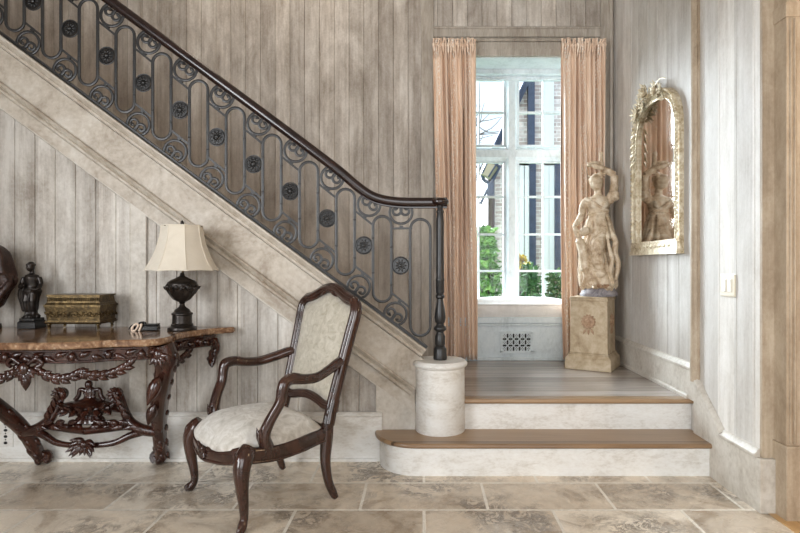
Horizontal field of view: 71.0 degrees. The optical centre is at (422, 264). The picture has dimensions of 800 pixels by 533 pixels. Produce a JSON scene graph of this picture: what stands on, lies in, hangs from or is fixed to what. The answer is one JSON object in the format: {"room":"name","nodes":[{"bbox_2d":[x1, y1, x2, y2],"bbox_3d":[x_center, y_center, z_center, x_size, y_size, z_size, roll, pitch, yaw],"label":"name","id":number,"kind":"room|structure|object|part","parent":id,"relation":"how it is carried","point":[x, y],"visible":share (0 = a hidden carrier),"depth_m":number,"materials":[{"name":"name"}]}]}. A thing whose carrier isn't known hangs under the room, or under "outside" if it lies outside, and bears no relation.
{"room":"historic interior","nodes":[
{"label":"historic interior","id":0,"kind":"room"},
{"bbox_2d":[0,109,375,411],"bbox_3d":[-2.235,-0.511,3.481,3.930,3.422,0.050,0,0,0],"label":"wall","id":1,"kind":"structure","parent":0,"point":[55,216],"depth_m":3.46,"materials":[{"name":"grey wood"}]},
{"bbox_2d":[0,421,12,446],"bbox_3d":[-2.568,1.029,3.420,0.128,0.165,0.008,0,0,0],"label":"air vent","id":2,"kind":"object","parent":1,"relation":"attached to","point":[6,434],"visible":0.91,"depth_m":3.42,"materials":[{"name":"white metal"}]},
{"bbox_2d":[0,412,381,461],"bbox_3d":[-2.226,1.051,3.438,3.948,0.298,0.045,0,0,0],"label":"baseboard","id":3,"kind":"structure","parent":1,"relation":"attached to","point":[354,438],"depth_m":3.42,"materials":[{"name":"white paint"}]},
{"bbox_2d":[0,107,414,428],"bbox_3d":[-2.120,-0.479,3.468,4.170,3.358,0.064,0,0,0],"label":"trim","id":4,"kind":"structure","parent":1,"relation":"attached to","point":[395,415],"depth_m":3.44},
{"bbox_2d":[0,35,425,412],"bbox_3d":[-2.050,-0.807,3.474,4.300,3.430,0.092,0,0,0],"label":"trim","id":5,"kind":"structure","parent":1,"relation":"attached to","point":[14,74],"depth_m":3.43,"materials":[{"name":"beige wood"}]},
{"bbox_2d":[0,0,599,346],"bbox_3d":[-1.215,-1.100,4.910,5.970,4.600,0.120,0,0,0],"label":"wall","id":6,"kind":"structure","parent":0,"point":[343,75],"depth_m":4.85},
{"bbox_2d":[0,29,420,339],"bbox_3d":[-2.109,-0.829,4.840,4.183,3.227,0.020,0,0,0],"label":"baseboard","id":7,"kind":"structure","parent":6,"relation":"attached to","point":[0,29],"depth_m":4.83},
{"bbox_2d":[432,37,477,360],"bbox_3d":[0.272,-0.563,4.770,0.390,2.743,0.095,0,0,0],"label":"window curtain","id":8,"kind":"object","parent":6,"relation":"hanging from","point":[454,63],"visible":0.94,"depth_m":4.77,"materials":[{"name":"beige fabric"}]},
{"bbox_2d":[448,317,564,360],"bbox_3d":[0.830,0.635,5.050,1.350,0.370,0.500,0,0,0],"label":"trim","id":9,"kind":"structure","parent":6,"relation":"attached to","point":[547,331],"depth_m":4.82,"materials":[{"name":"paint"}]},
{"bbox_2d":[500,331,532,353],"bbox_3d":[0.804,0.664,4.813,0.282,0.192,0.014,0,0,0],"label":"wall vent","id":10,"kind":"object","parent":9,"relation":"attached to","point":[511,342],"visible":1,"depth_m":4.81,"materials":[{"name":"metal"}]},
{"bbox_2d":[478,297,561,316],"bbox_3d":[0.830,0.367,5.022,1.154,0.166,0.369,0,0,0],"label":"window sill","id":11,"kind":"structure","parent":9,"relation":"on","point":[487,306],"depth_m":4.84,"materials":[{"name":"white paint"}]},
{"bbox_2d":[421,0,608,356],"bbox_3d":[0.810,-1.289,4.836,1.654,4.218,0.028,0,0,0],"label":"trim","id":12,"kind":"structure","parent":6,"relation":"attached to","point":[429,31],"depth_m":4.83,"materials":[{"name":"grey wood"}]},
{"bbox_2d":[476,57,560,81],"bbox_3d":[0.830,-0.470,5.096,1.270,2.740,0.487,0,0,0],"label":"trim","id":13,"kind":"structure","parent":6,"relation":"attached to","point":[488,69],"depth_m":5.12,"materials":[{"name":"paint"}]},
{"bbox_2d":[476,81,560,297],"bbox_3d":[0.830,-0.575,5.274,1.190,2.450,0.112,0,0,0],"label":"window","id":14,"kind":"structure","parent":6,"relation":"in","point":[510,154],"depth_m":5.25,"materials":[{"name":"paint"}]},
{"bbox_2d":[437,38,600,56],"bbox_3d":[0.812,-0.572,4.830,1.442,2.784,0.041,0,0,0],"label":"trim","id":15,"kind":"structure","parent":6,"relation":"attached to","point":[485,47],"depth_m":4.82,"materials":[{"name":"grey wood"}]},
{"bbox_2d":[561,37,606,358],"bbox_3d":[1.368,-0.563,4.770,0.401,2.743,0.095,0,0,0],"label":"window curtain","id":16,"kind":"object","parent":6,"relation":"hanging from","point":[583,63],"visible":0.71,"depth_m":4.77,"materials":[{"name":"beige fabric"}]},
{"bbox_2d":[609,0,613,247],"bbox_3d":[1.628,-1.289,4.830,0.044,4.218,0.040,0,0,0],"label":"trim","id":17,"kind":"structure","parent":6,"relation":"attached to","point":[611,2],"depth_m":4.82,"materials":[{"name":"grey wood"}]},
{"bbox_2d":[0,461,799,532],"bbox_3d":[0.000,1.249,0.230,8.400,0.102,6.460,0,0,0],"label":"floor","id":18,"kind":"structure","parent":0,"point":[53,497],"depth_m":2.83,"materials":[{"name":"stone"}]},
{"bbox_2d":[0,327,234,464],"bbox_3d":[-1.940,0.796,3.054,1.590,0.842,0.728,0,0,0],"label":"console table","id":19,"kind":"object","parent":18,"relation":"on","point":[22,348],"visible":1,"depth_m":3.14,"materials":[{"name":"brown wood"}]},
{"bbox_2d":[0,245,18,328],"bbox_3d":[-2.530,0.116,3.262,0.296,0.517,0.200,0,0,-14],"label":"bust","id":20,"kind":"object","parent":19,"relation":"on","point":[9,279],"visible":1,"depth_m":3.26,"materials":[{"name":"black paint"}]},
{"bbox_2d":[5,356,44,390],"bbox_3d":[-1.940,0.530,2.729,0.190,0.169,0.052,0,0,0],"label":"pendant","id":21,"kind":"object","parent":19,"relation":"attached to","point":[22,370],"depth_m":2.72,"materials":[{"name":"brown wood"}]},
{"bbox_2d":[17,262,45,328],"bbox_3d":[-2.326,0.177,3.324,0.144,0.395,0.106,0,0,0],"label":"figurine","id":22,"kind":"object","parent":19,"relation":"on","point":[28,296],"visible":1,"depth_m":3.30,"materials":[{"name":"black paint"}]},
{"bbox_2d":[43,293,117,329],"bbox_3d":[-2.016,0.273,3.308,0.331,0.201,0.194,0,0,0],"label":"casket","id":23,"kind":"object","parent":19,"relation":"on","point":[98,309],"visible":1,"depth_m":3.23,"materials":[{"name":"gold metal"}]},
{"bbox_3d":[-2.016,0.201,3.308,0.320,0.058,0.177,0,0,0],"label":"lid","id":24,"kind":"part","parent":23,"relation":"part of","materials":[{"name":"gold metal"}]},
{"bbox_2d":[55,380,119,424],"bbox_3d":[-1.940,0.797,3.239,0.360,0.256,0.235,0,0,0],"label":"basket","id":25,"kind":"object","parent":19,"relation":"on","point":[89,410],"depth_m":3.22,"materials":[{"name":"brown wood"}]},
{"bbox_2d":[128,321,159,330],"bbox_3d":[-1.599,0.351,3.198,0.170,0.057,0.072,0,0,-6],"label":"binoculars","id":26,"kind":"object","parent":19,"relation":"on","point":[141,326],"visible":1,"depth_m":3.18,"materials":[{"name":"black paint"}]},
{"bbox_3d":[-1.565,0.340,3.207,0.098,0.010,0.058,0,0,-6],"label":"lid","id":27,"kind":"part","parent":26,"relation":"part of","materials":[{"name":"black paint"}]},
{"bbox_2d":[143,220,218,330],"bbox_3d":[-1.391,0.058,3.235,0.389,0.633,0.389,0,0,0],"label":"table lamp","id":28,"kind":"object","parent":19,"relation":"on","point":[182,247],"visible":1,"depth_m":3.15,"materials":[{"name":"white fabric"}]},
{"bbox_3d":[-1.391,-0.098,3.235,0.389,0.263,0.389,0,0,0],"label":"lamp shade","id":29,"kind":"part","parent":28,"relation":"part of","materials":[{"name":"beige fabric"}]},
{"bbox_2d":[183,283,361,532],"bbox_3d":[-0.778,0.652,2.948,0.782,1.102,0.739,0,0,-37],"label":"armchair","id":30,"kind":"object","parent":18,"relation":"on","point":[327,319],"visible":1,"depth_m":2.88,"materials":[{"name":"brown wood"}]},
{"bbox_3d":[-1.214,1.005,2.981,0.109,0.391,0.100,0,0,-42],"label":"leg","id":31,"kind":"part","parent":30,"relation":"part of","materials":[{"name":"brown wood"}]},
{"bbox_3d":[-0.806,1.005,2.527,0.109,0.391,0.100,0,0,-42],"label":"leg","id":32,"kind":"part","parent":30,"relation":"part of","materials":[{"name":"brown wood"}]},
{"bbox_3d":[-0.977,0.673,3.188,0.497,0.389,0.119,0,0,-38],"label":"arm","id":33,"kind":"part","parent":30,"relation":"part of","materials":[{"name":"brown wood"}]},
{"bbox_3d":[-0.861,0.805,2.887,0.539,0.130,0.611,0,0,-42],"label":"seat","id":34,"kind":"part","parent":30,"relation":"part of","materials":[{"name":"fabric"}]},
{"bbox_3d":[-0.859,0.886,2.889,0.584,0.117,0.644,0,0,-42],"label":"seat frame","id":35,"kind":"part","parent":30,"relation":"part of","materials":[{"name":"brown wood"}]},
{"bbox_3d":[-0.830,1.007,3.261,0.085,0.391,0.076,0,0,-42],"label":"leg","id":36,"kind":"part","parent":30,"relation":"part of","materials":[{"name":"brown wood"}]},
{"bbox_3d":[-0.574,0.673,2.740,0.119,0.389,0.496,0,0,44],"label":"arm","id":37,"kind":"part","parent":30,"relation":"part of","materials":[{"name":"brown wood"}]},
{"bbox_3d":[-0.575,0.438,3.144,0.160,0.567,0.512,0,0,-42],"label":"backrest","id":38,"kind":"part","parent":30,"relation":"part of","materials":[{"name":"beige fabric"}]},
{"bbox_3d":[-0.586,0.467,3.135,0.244,0.730,0.611,0,0,-42],"label":"frame","id":39,"kind":"part","parent":30,"relation":"part of","materials":[{"name":"brown wood"}]},
{"bbox_3d":[-0.486,1.007,2.878,0.085,0.391,0.076,0,0,-42],"label":"leg","id":40,"kind":"part","parent":30,"relation":"part of","materials":[{"name":"brown wood"}]},
{"bbox_2d":[380,441,708,475],"bbox_3d":[0.692,1.119,3.341,1.907,0.163,0.317,0,0,0],"label":"stair riser","id":41,"kind":"structure","parent":18,"relation":"on","point":[402,461],"depth_m":3.18,"materials":[{"name":"cream mottled stone"}]},
{"bbox_2d":[375,429,711,448],"bbox_3d":[0.676,1.024,3.326,1.937,0.027,0.347,0,0,0],"label":"stair tread","id":42,"kind":"structure","parent":41,"relation":"on","point":[402,438],"depth_m":3.24,"materials":[{"name":"brown wood"}]},
{"bbox_2d":[413,356,466,436],"bbox_3d":[0.105,0.795,3.440,0.336,0.430,0.336,0,0,0],"label":"pedestal","id":43,"kind":"object","parent":42,"relation":"on","point":[440,385],"visible":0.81,"depth_m":3.31,"materials":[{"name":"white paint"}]},
{"bbox_2d":[0,0,448,360],"bbox_3d":[-1.467,-0.962,3.466,3.256,3.084,0.112,0,0,1],"label":"balustrade","id":44,"kind":"object","parent":43,"relation":"on","point":[363,245],"visible":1,"depth_m":3.45,"materials":[{"name":"black metal"}]},
{"bbox_3d":[-1.467,-1.427,3.450,3.256,2.155,0.112,0,0,0],"label":"handrail","id":45,"kind":"part","parent":44,"relation":"part of","materials":[{"name":"brown wood"}]},
{"bbox_3d":[0.105,0.105,3.440,0.085,0.949,0.085,0,0,0],"label":"newel post","id":46,"kind":"part","parent":44,"relation":"part of","materials":[{"name":"wood"}]},
{"bbox_2d":[465,404,690,428],"bbox_3d":[0.825,0.933,3.474,1.650,0.173,0.053,0,0,0],"label":"stair riser","id":47,"kind":"structure","parent":42,"relation":"on","point":[477,416],"depth_m":3.45,"materials":[{"name":"cream mottled stone"}]},
{"bbox_2d":[465,396,693,403],"bbox_3d":[0.825,0.834,3.455,1.650,0.027,0.084,0,0,0],"label":"stair nosing","id":48,"kind":"structure","parent":47,"relation":"on","point":[468,399],"depth_m":3.42,"materials":[{"name":"brown wood"}]},
{"bbox_2d":[415,361,679,399],"bbox_3d":[0.765,0.920,4.173,1.770,0.200,1.353,0,0,0],"label":"landing","id":49,"kind":"object","parent":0,"point":[482,378],"visible":0.29,"depth_m":3.94,"materials":[{"name":"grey wood"}]},
{"bbox_2d":[565,295,619,372],"bbox_3d":[1.365,0.535,4.500,0.356,0.570,0.356,0,0,30],"label":"stone pedestal","id":50,"kind":"object","parent":49,"relation":"on","point":[592,319],"visible":1,"depth_m":4.37,"materials":[{"name":"beige stone"}]},
{"bbox_2d":[572,152,620,296],"bbox_3d":[1.401,-0.330,4.466,0.324,1.158,0.323,0,0,38],"label":"statue","id":51,"kind":"object","parent":50,"relation":"on","point":[597,273],"visible":1,"depth_m":4.42,"materials":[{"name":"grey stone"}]},
{"bbox_2d":[614,0,759,447],"bbox_3d":[1.710,-1.100,3.856,0.120,4.600,2.228,0,0,0],"label":"wall","id":52,"kind":"structure","parent":0,"point":[652,38],"depth_m":3.21,"materials":[{"name":"grey wood"}]},
{"bbox_2d":[629,77,683,255],"bbox_3d":[1.603,-0.691,3.935,0.094,1.237,0.798,0,0,0],"label":"wall mirror","id":53,"kind":"object","parent":52,"relation":"attached to","point":[657,134],"visible":1,"depth_m":3.87,"materials":[{"name":"beige metal"}]},
{"bbox_3d":[1.633,-0.647,3.935,0.005,0.987,0.652,0,0,2],"label":"mirror plate","id":54,"kind":"part","parent":53,"relation":"part of","materials":[{"name":"clear glass"}]},
{"bbox_2d":[615,335,759,509],"bbox_3d":[1.633,0.899,3.796,0.034,0.601,2.109,0,0,0],"label":"baseboard","id":55,"kind":"structure","parent":52,"relation":"attached to","point":[732,459],"depth_m":3.23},
{"bbox_2d":[690,0,699,381],"bbox_3d":[1.644,-1.349,3.372,0.066,4.098,0.066,0,0,45],"label":"trim","id":56,"kind":"structure","parent":52,"relation":"attached to","point":[695,4],"depth_m":3.35,"materials":[{"name":"grey wood"}]},
{"bbox_2d":[721,274,735,296],"bbox_3d":[1.642,0.110,3.020,0.016,0.120,0.140,0,0,0],"label":"light switch","id":57,"kind":"object","parent":52,"relation":"attached to","point":[728,281],"visible":1,"depth_m":3.00,"materials":[{"name":"beige plastic"}]},
{"bbox_2d":[760,0,773,457],"bbox_3d":[2.925,-1.100,2.791,2.551,4.598,0.138,0,0,0],"label":"doorway","id":58,"kind":"structure","parent":52,"relation":"in","point":[766,6],"depth_m":2.72,"materials":[{"name":"wood"}]},
{"bbox_2d":[756,457,775,513],"bbox_3d":[1.714,1.069,2.720,0.176,0.262,0.040,0,0,0],"label":"trim","id":59,"kind":"structure","parent":58,"relation":"attached to","point":[765,467],"depth_m":2.70,"materials":[{"name":"beige stone"}]},
{"bbox_2d":[772,0,799,520],"bbox_3d":[1.849,-1.095,2.675,0.302,4.590,0.121,0,0,0],"label":"door","id":60,"kind":"structure","parent":58,"relation":"attached to","point":[786,13],"depth_m":2.63,"materials":[{"name":"brown wood"}]},
{"label":"outside","id":61,"kind":"structure","parent":0,"visible":0},
{"bbox_3d":[1.000,1.500,17.725,30.000,0.200,24.550,0,0,0],"label":"ground","id":62,"kind":"structure","parent":61,"visible":0},
{"bbox_2d":[476,105,502,179],"bbox_3d":[0.882,-3.023,21.770,9.985,8.913,9.571,0,0,34],"label":"bare tree","id":63,"kind":"object","parent":62,"relation":"on","point":[486,131],"visible":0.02,"depth_m":19.54,"materials":[{"name":"brown plant"}]},
{"bbox_2d":[477,224,502,296],"bbox_3d":[0.809,0.420,7.601,0.735,1.974,0.615,0,0,0],"label":"shrub","id":64,"kind":"object","parent":62,"relation":"on","point":[488,245],"visible":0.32,"depth_m":7.49,"materials":[{"name":"green plant"}]},
{"bbox_3d":[0.814,0.712,7.600,0.297,1.390,0.304,0,0,0],"label":"stem","id":65,"kind":"part","parent":64,"relation":"part of","materials":[{"name":"green plant"}]},
{"bbox_2d":[476,82,560,296],"bbox_3d":[4.054,-2.200,12.834,5.892,7.200,4.332,0,0,0],"label":"building","id":66,"kind":"structure","parent":62,"relation":"on","point":[530,93],"depth_m":10.93,"materials":[{"name":"grey brick"}]},
{"bbox_2d":[480,164,500,204],"bbox_3d":[1.272,-1.609,10.720,0.455,0.907,0.329,0,0,0],"label":"wall lantern","id":67,"kind":"object","parent":66,"relation":"attached to","point":[488,171],"visible":0.88,"depth_m":10.66,"materials":[{"name":"black metal"}]},
{"bbox_2d":[527,82,534,144],"bbox_3d":[2.107,-2.966,10.925,0.128,1.729,0.110,0,0,0],"label":"shutter","id":68,"kind":"object","parent":66,"relation":"hanging from","point":[531,87],"depth_m":10.87,"materials":[{"name":"blue paint"}]},
{"bbox_2d":[529,164,535,289],"bbox_3d":[2.137,-0.589,10.940,0.126,2.946,0.080,0,0,0],"label":"shutter","id":69,"kind":"object","parent":66,"relation":"hanging from","point":[532,167],"depth_m":10.91,"materials":[{"name":"blue paint"}]},
{"bbox_2d":[554,164,560,286],"bbox_3d":[2.628,-0.589,10.940,0.126,2.946,0.080,0,0,0],"label":"shutter","id":70,"kind":"object","parent":66,"relation":"hanging from","point":[557,167],"depth_m":10.91,"materials":[{"name":"blue paint"}]},
{"bbox_2d":[519,254,529,295],"bbox_3d":[1.367,0.611,7.903,0.315,1.579,0.296,0,0,0],"label":"plant","id":71,"kind":"object","parent":62,"relation":"on","point":[522,258],"visible":0.29,"depth_m":7.87,"materials":[{"name":"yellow plant"}]},
{"bbox_3d":[1.364,0.662,7.900,0.130,1.476,0.133,0,0,0],"label":"stem","id":72,"kind":"part","parent":71,"relation":"part of","materials":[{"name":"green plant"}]},
{"bbox_2d":[519,261,541,296],"bbox_3d":[1.329,0.676,6.907,0.372,1.449,0.414,0,0,-44],"label":"shrub","id":73,"kind":"object","parent":62,"relation":"on","point":[528,280],"visible":0.23,"depth_m":6.86,"materials":[{"name":"green plant"}]},
{"bbox_2d":[544,267,561,298],"bbox_3d":[1.725,0.711,7.191,0.448,1.381,0.396,0,0,0],"label":"shrub","id":74,"kind":"object","parent":62,"relation":"on","point":[554,279],"visible":0.29,"depth_m":7.15,"materials":[{"name":"green plant"}]}
]}

